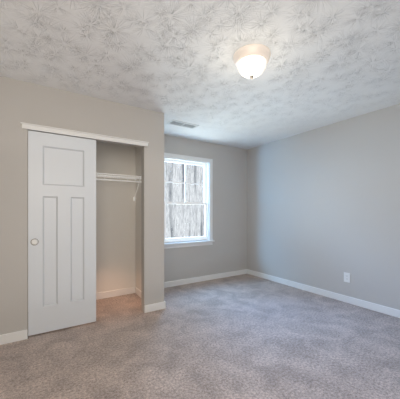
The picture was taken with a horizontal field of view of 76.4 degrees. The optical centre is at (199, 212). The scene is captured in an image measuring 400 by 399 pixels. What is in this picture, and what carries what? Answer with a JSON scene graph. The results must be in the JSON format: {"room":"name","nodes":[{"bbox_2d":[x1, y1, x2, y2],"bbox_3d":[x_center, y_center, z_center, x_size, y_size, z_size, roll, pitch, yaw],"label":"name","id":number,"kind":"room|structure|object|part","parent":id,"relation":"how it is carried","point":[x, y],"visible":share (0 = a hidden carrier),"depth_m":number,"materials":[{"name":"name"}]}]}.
{"room":"empty bedroom","nodes":[
{"label":"empty bedroom","id":0,"kind":"room"},
{"bbox_2d":[0,76,163,334],"bbox_3d":[-1.393,-0.020,2.634,2.180,2.440,0.100,0,0,-33],"label":"wall","id":1,"kind":"structure","parent":0,"point":[20,101],"depth_m":2.50,"materials":[{"name":"paint"}]},
{"bbox_2d":[0,330,27,344],"bbox_3d":[-1.959,1.155,2.206,0.765,0.090,0.014,0,0,-33],"label":"baseboard","id":2,"kind":"structure","parent":1,"relation":"attached to","point":[19,335],"depth_m":2.35,"materials":[{"name":"white wood"}]},
{"bbox_2d":[28,130,95,335],"bbox_3d":[-1.394,0.198,2.607,0.612,1.968,0.039,0,0,-33],"label":"sliding door","id":3,"kind":"structure","parent":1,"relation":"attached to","point":[61,168],"depth_m":2.58,"materials":[{"name":"white wood"}]},
{"bbox_3d":[-1.394,0.198,2.607,0.612,1.968,0.039,0,0,-33],"label":"door","id":4,"kind":"part","parent":3,"relation":"part of","materials":[{"name":"white wood"}]},
{"bbox_2d":[20,122,148,146],"bbox_3d":[-1.148,-0.817,2.713,1.260,0.053,0.030,0,0,-33],"label":"trim","id":5,"kind":"structure","parent":1,"relation":"attached to","point":[28,126],"depth_m":2.65,"materials":[{"name":"white wood"}]},
{"bbox_2d":[144,301,165,312],"bbox_3d":[-0.547,1.155,3.105,0.274,0.090,0.014,0,0,-33],"label":"baseboard","id":6,"kind":"structure","parent":1,"relation":"attached to","point":[161,305],"depth_m":3.09,"materials":[{"name":"white wood"}]},
{"bbox_2d":[96,141,140,292],"bbox_3d":[-1.419,-0.020,3.092,1.530,2.440,0.700,0,0,-33],"label":"wall","id":7,"kind":"structure","parent":0,"point":[118,217],"depth_m":3.64,"materials":[{"name":"beige paint"}]},
{"bbox_2d":[96,287,134,299],"bbox_3d":[-1.603,1.155,3.381,1.530,0.090,0.014,0,0,-33],"label":"baseboard","id":8,"kind":"structure","parent":7,"relation":"attached to","point":[107,294],"depth_m":3.62,"materials":[{"name":"white wood"}]},
{"bbox_2d":[96,173,140,200],"bbox_3d":[-1.522,-0.341,3.254,1.530,0.342,0.315,0,0,-33],"label":"shelf rail","id":9,"kind":"object","parent":7,"relation":"attached to","point":[97,175],"visible":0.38,"depth_m":3.43,"materials":[{"name":"white metal"}]},
{"bbox_2d":[0,0,399,148],"bbox_3d":[0.334,-1.265,1.914,4.560,0.050,4.810,0,0,-33],"label":"ceiling","id":10,"kind":"structure","parent":0,"point":[331,61],"depth_m":2.02,"materials":[{"name":"white paint"}]},
{"bbox_2d":[167,120,198,128],"bbox_3d":[-0.236,-1.236,3.572,0.420,0.008,0.170,0,0,-33],"label":"ceiling vent","id":11,"kind":"object","parent":10,"relation":"in","point":[172,122],"visible":1,"depth_m":3.56,"materials":[{"name":"white metal"}]},
{"bbox_2d":[233,44,270,78],"bbox_3d":[0.408,-1.144,2.003,0.290,0.190,0.290,0,0,-33],"label":"ceiling light","id":12,"kind":"object","parent":10,"relation":"attached to","point":[251,60],"visible":1,"depth_m":1.92,"materials":[{"name":"white glass"}]},
{"bbox_2d":[0,274,399,398],"bbox_3d":[0.334,1.225,1.914,4.560,0.050,4.810,0,0,-33],"label":"floor","id":13,"kind":"structure","parent":0,"point":[244,336],"depth_m":2.21,"materials":[{"name":"grey carpet"}]},
{"bbox_2d":[164,135,246,281],"bbox_3d":[-0.926,-0.020,3.892,4.320,2.440,0.120,0,0,-33],"label":"wall","id":14,"kind":"structure","parent":0,"point":[228,253],"depth_m":4.65,"materials":[{"name":"paint"}]},
{"bbox_2d":[164,153,214,248],"bbox_3d":[-0.228,-0.188,4.307,1.049,1.529,0.170,0,0,-33],"label":"double-hung window","id":15,"kind":"structure","parent":14,"relation":"in","point":[207,163],"depth_m":4.41,"materials":[{"name":"white plastic"}]},
{"bbox_2d":[164,269,246,287],"bbox_3d":[0.023,1.155,4.417,2.126,0.090,0.014,0,0,-33],"label":"baseboard","id":16,"kind":"structure","parent":14,"relation":"attached to","point":[238,272],"depth_m":4.43,"materials":[{"name":"white wood"}]},
{"bbox_2d":[247,104,399,309],"bbox_3d":[2.206,-0.020,3.107,0.120,2.440,4.810,0,0,-33],"label":"wall","id":17,"kind":"structure","parent":0,"point":[323,203],"depth_m":3.56,"materials":[{"name":"paint"}]},
{"bbox_2d":[247,269,399,317],"bbox_3d":[2.150,1.155,3.071,0.014,0.090,4.570,0,0,-33],"label":"baseboard","id":18,"kind":"structure","parent":17,"relation":"attached to","point":[365,304],"depth_m":3.52,"materials":[{"name":"white wood"}]},
{"bbox_2d":[344,272,349,282],"bbox_3d":[1.956,0.865,3.380,0.008,0.125,0.080,0,0,-33],"label":"outlet plate","id":19,"kind":"object","parent":17,"relation":"attached to","point":[346,275],"visible":1,"depth_m":3.38,"materials":[{"name":"white plastic"}]},
{"label":"outside","id":20,"kind":"structure","parent":0,"visible":0},
{"bbox_2d":[165,162,204,237],"bbox_3d":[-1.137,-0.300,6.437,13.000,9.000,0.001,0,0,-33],"label":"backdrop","id":21,"kind":"structure","parent":20,"point":[182,220],"depth_m":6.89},
{"bbox_3d":[-0.731,-0.020,3.530,0.100,2.440,0.700,0,0,-33],"label":"wall","id":22,"kind":"structure","parent":0,"visible":0},
{"bbox_2d":[135,287,140,296],"bbox_3d":[-0.775,1.155,3.493,0.014,0.090,0.686,0,0,-33],"label":"baseboard","id":23,"kind":"structure","parent":22,"relation":"attached to","point":[137,291],"depth_m":3.66,"materials":[{"name":"white wood"}]}
]}

